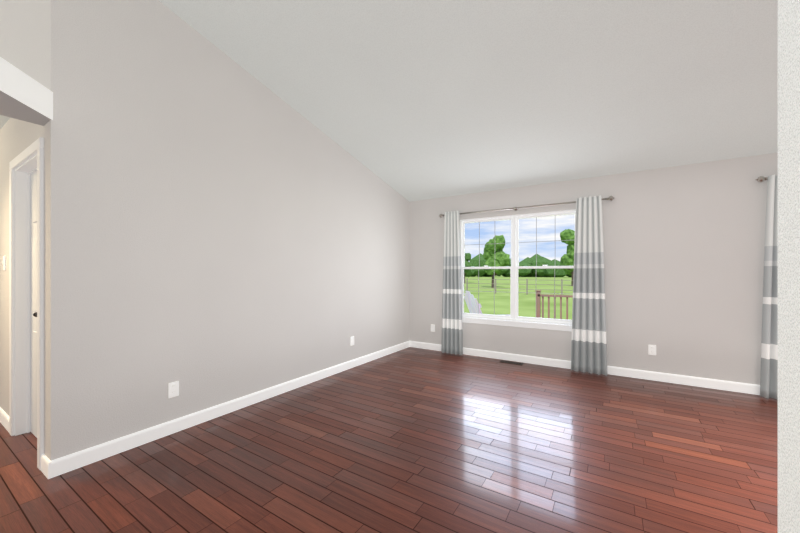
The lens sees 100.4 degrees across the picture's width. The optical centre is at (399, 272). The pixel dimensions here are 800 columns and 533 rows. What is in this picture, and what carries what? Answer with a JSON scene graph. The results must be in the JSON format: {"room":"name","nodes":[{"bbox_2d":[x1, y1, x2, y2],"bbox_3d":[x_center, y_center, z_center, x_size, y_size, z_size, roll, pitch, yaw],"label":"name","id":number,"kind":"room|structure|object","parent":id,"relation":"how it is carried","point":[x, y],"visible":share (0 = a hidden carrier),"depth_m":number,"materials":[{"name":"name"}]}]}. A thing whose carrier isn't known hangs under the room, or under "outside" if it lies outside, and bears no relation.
{"room":"empty living room","nodes":[
{"label":"empty living room","id":0,"kind":"room"},
{"bbox_2d":[0,115,10,128],"bbox_3d":[-4.717,-1.281,2.869,5.000,0.120,4.850,0,0,32],"label":"ceiling","id":1,"kind":"structure","parent":0,"point":[3,119],"depth_m":2.67,"materials":[{"name":"paint"}]},
{"bbox_2d":[0,118,43,415],"bbox_3d":[-4.252,-0.056,3.462,4.850,2.610,0.150,0,0,32],"label":"wall","id":2,"kind":"structure","parent":0,"point":[16,135],"depth_m":2.70,"materials":[{"name":"paint"}]},
{"bbox_2d":[2,256,5,269],"bbox_3d":[-3.244,-0.081,2.727,0.072,0.115,0.012,0,0,32],"label":"switch","id":3,"kind":"object","parent":2,"relation":"attached to","point":[4,257],"visible":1,"depth_m":2.71,"materials":[{"name":"white plastic"}]},
{"bbox_2d":[9,137,43,469],"bbox_3d":[-2.585,0.193,2.394,0.884,2.092,0.168,0,0,32],"label":"door frame","id":4,"kind":"structure","parent":2,"relation":"in","point":[31,160],"depth_m":2.53,"materials":[{"name":"white wood"}]},
{"bbox_2d":[30,171,36,437],"bbox_3d":[-2.590,0.230,2.385,0.722,2.003,0.109,0,0,32],"label":"door","id":5,"kind":"structure","parent":2,"relation":"in","point":[33,177],"depth_m":2.52,"materials":[{"name":"white wood"}]},
{"bbox_2d":[0,341,759,478],"bbox_3d":[-1.136,1.189,2.166,11.500,0.100,7.200,0,0,32],"label":"baseboard","id":6,"kind":"structure","parent":2,"relation":"attached to","point":[50,469],"depth_m":3.36,"materials":[{"name":"white wood"}]},
{"bbox_2d":[0,57,52,125],"bbox_3d":[-1.686,-1.011,0.008,3.184,0.170,2.950,0,0,32],"label":"band","id":7,"kind":"object","parent":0,"point":[22,97],"depth_m":1.86,"materials":[{"name":"white paint"}]},
{"bbox_2d":[44,0,408,460],"bbox_3d":[-1.042,-0.861,3.853,0.150,4.200,4.250,0,0,32],"label":"wall","id":8,"kind":"structure","parent":0,"point":[202,233],"depth_m":2.64,"materials":[{"name":"paint"}]},
{"bbox_2d":[0,0,50,90],"bbox_3d":[-1.694,-2.228,0.003,3.176,2.265,2.950,0,0,32],"label":"header","id":9,"kind":"object","parent":8,"relation":"attached to","point":[25,25],"visible":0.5,"depth_m":1.87,"materials":[{"name":"grey paint"}]},
{"bbox_2d":[168,381,178,397],"bbox_3d":[-1.755,0.904,2.583,0.008,0.115,0.072,0,0,32],"label":"outlet","id":10,"kind":"object","parent":8,"relation":"attached to","point":[173,388],"visible":1,"depth_m":2.58,"materials":[{"name":"white plastic"}]},
{"bbox_2d":[350,336,353,345],"bbox_3d":[-0.625,0.891,4.364,0.008,0.115,0.072,0,0,32],"label":"outlet","id":11,"kind":"object","parent":8,"relation":"attached to","point":[351,338],"visible":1,"depth_m":4.35,"materials":[{"name":"white plastic"}]},
{"bbox_2d":[0,347,777,532],"bbox_3d":[-1.136,1.299,2.166,11.800,0.120,7.500,0,0,32],"label":"floor","id":12,"kind":"structure","parent":0,"point":[410,439],"depth_m":2.19,"materials":[{"name":"brown wood"}]},
{"bbox_2d":[499,360,523,364],"bbox_3d":[1.540,1.234,4.601,0.310,0.009,0.120,0,0,32],"label":"floor vent","id":13,"kind":"object","parent":12,"relation":"in","point":[502,361],"visible":1,"depth_m":4.59,"materials":[{"name":"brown metal"}]},
{"bbox_2d":[159,0,777,201],"bbox_3d":[0.975,-2.089,0.827,6.800,1.845,7.500,0,0,32],"label":"ceiling","id":14,"kind":"structure","parent":0,"point":[435,98],"depth_m":2.82,"materials":[{"name":"paint"}]},
{"bbox_2d":[464,291,509,315],"bbox_3d":[1.662,0.836,5.855,1.183,1.041,1.158,0,0,32],"label":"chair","id":15,"kind":"object","parent":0,"point":[472,303],"depth_m":5.75,"materials":[{"name":"white plastic"}]},
{"bbox_2d":[409,153,777,384],"bbox_3d":[2.944,-0.136,3.929,6.800,2.750,0.150,0,0,32],"label":"wall","id":16,"kind":"structure","parent":0,"point":[684,245],"depth_m":3.81,"materials":[{"name":"paint"}]},
{"bbox_2d":[431,324,434,331],"bbox_3d":[0.529,0.887,5.368,0.072,0.115,0.008,0,0,32],"label":"outlet","id":17,"kind":"object","parent":16,"relation":"attached to","point":[432,325],"visible":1,"depth_m":5.37,"materials":[{"name":"white plastic"}]},
{"bbox_2d":[460,209,575,330],"bbox_3d":[1.618,-0.034,4.714,1.720,1.575,0.135,0,0,32],"label":"window","id":18,"kind":"structure","parent":16,"relation":"in","point":[534,322],"depth_m":4.70,"materials":[{"name":"white plastic"}]},
{"bbox_2d":[439,196,614,217],"bbox_3d":[1.603,-0.901,4.640,2.335,0.064,0.087,0,0,32],"label":"curtain rod","id":19,"kind":"object","parent":16,"relation":"attached to","point":[610,198],"visible":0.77,"depth_m":4.54,"materials":[{"name":"silver metal"}]},
{"bbox_2d":[441,211,462,354],"bbox_3d":[0.784,0.145,5.079,0.355,2.163,0.071,0,0,32],"label":"curtain","id":20,"kind":"object","parent":19,"relation":"hanging from","point":[452,335],"visible":1,"depth_m":5.07,"materials":[{"name":"grey fabric"}]},
{"bbox_2d":[571,195,606,375],"bbox_3d":[2.324,0.145,4.101,0.392,2.163,0.071,0,0,32],"label":"curtain","id":21,"kind":"object","parent":19,"relation":"hanging from","point":[589,343],"visible":1,"depth_m":4.10,"materials":[{"name":"grey fabric"}]},
{"bbox_2d":[648,345,655,354],"bbox_3d":[2.918,0.891,3.852,0.072,0.115,0.008,0,0,32],"label":"outlet","id":22,"kind":"object","parent":16,"relation":"attached to","point":[651,348],"visible":1,"depth_m":3.85,"materials":[{"name":"white plastic"}]},
{"bbox_2d":[755,176,767,181],"bbox_3d":[4.584,-0.941,2.748,2.335,0.064,0.087,0,0,32],"label":"curtain rod","id":23,"kind":"object","parent":16,"relation":"attached to","point":[761,178],"visible":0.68,"depth_m":3.32,"materials":[{"name":"silver metal"}]},
{"bbox_2d":[760,174,777,399],"bbox_3d":[3.734,0.136,3.206,0.367,2.183,0.071,0,0,32],"label":"curtain","id":24,"kind":"object","parent":23,"relation":"hanging from","point":[769,342],"visible":0.37,"depth_m":3.27,"materials":[{"name":"grey fabric"}]},
{"bbox_2d":[778,0,799,532],"bbox_3d":[-0.256,-1.061,-0.880,0.150,4.600,3.000,0,0,32],"label":"wall","id":25,"kind":"structure","parent":0,"point":[788,10],"depth_m":0.40,"materials":[{"name":"paint"}]},
{"label":"outside","id":26,"kind":"structure","parent":0,"visible":0},
{"bbox_2d":[464,275,572,319],"bbox_3d":[112.737,1.889,183.001,520.000,0.200,419.800,0,0,32],"label":"lawn","id":27,"kind":"structure","parent":26,"point":[492,303],"depth_m":26.48,"materials":[{"name":"green plant"}]},
{"bbox_2d":[464,253,474,282],"bbox_3d":[11.905,-0.974,60.144,3.657,5.526,2.786,0,0,-40],"label":"tree","id":28,"kind":"object","parent":27,"relation":"on","point":[467,272],"visible":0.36,"depth_m":59.31,"materials":[{"name":"green plant"}]},
{"bbox_2d":[483,235,509,287],"bbox_3d":[11.696,-1.396,40.689,2.956,6.370,2.940,0,0,5],"label":"tree","id":29,"kind":"object","parent":27,"relation":"on","point":[494,255],"visible":0.98,"depth_m":39.86,"materials":[{"name":"green plant"}]},
{"bbox_2d":[465,253,571,276],"bbox_3d":[97.072,-2.667,121.882,189.284,13.158,19.394,0,0,32],"label":"treeline","id":30,"kind":"object","parent":27,"relation":"on","point":[541,261],"visible":0.14,"depth_m":145.18,"materials":[{"name":"green plant"}]},
{"bbox_2d":[464,278,572,294],"bbox_3d":[11.584,1.139,26.782,28.700,1.300,0.100,0,0,32],"label":"fence","id":31,"kind":"object","parent":27,"relation":"on","point":[561,280],"visible":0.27,"depth_m":28.23,"materials":[{"name":"brown wood"}]},
{"bbox_2d":[535,290,572,319],"bbox_3d":[3.230,1.094,5.770,10.010,1.390,3.245,0,0,32],"label":"railing","id":32,"kind":"structure","parent":27,"relation":"on","point":[538,292],"depth_m":7.52,"materials":[{"name":"brown wood"}]},
{"bbox_2d":[560,229,574,285],"bbox_3d":[23.852,-2.095,45.449,3.812,7.769,3.645,0,0,32],"label":"tree","id":33,"kind":"object","parent":27,"relation":"on","point":[567,259],"visible":0.52,"depth_m":44.68,"materials":[{"name":"green plant"}]}
]}

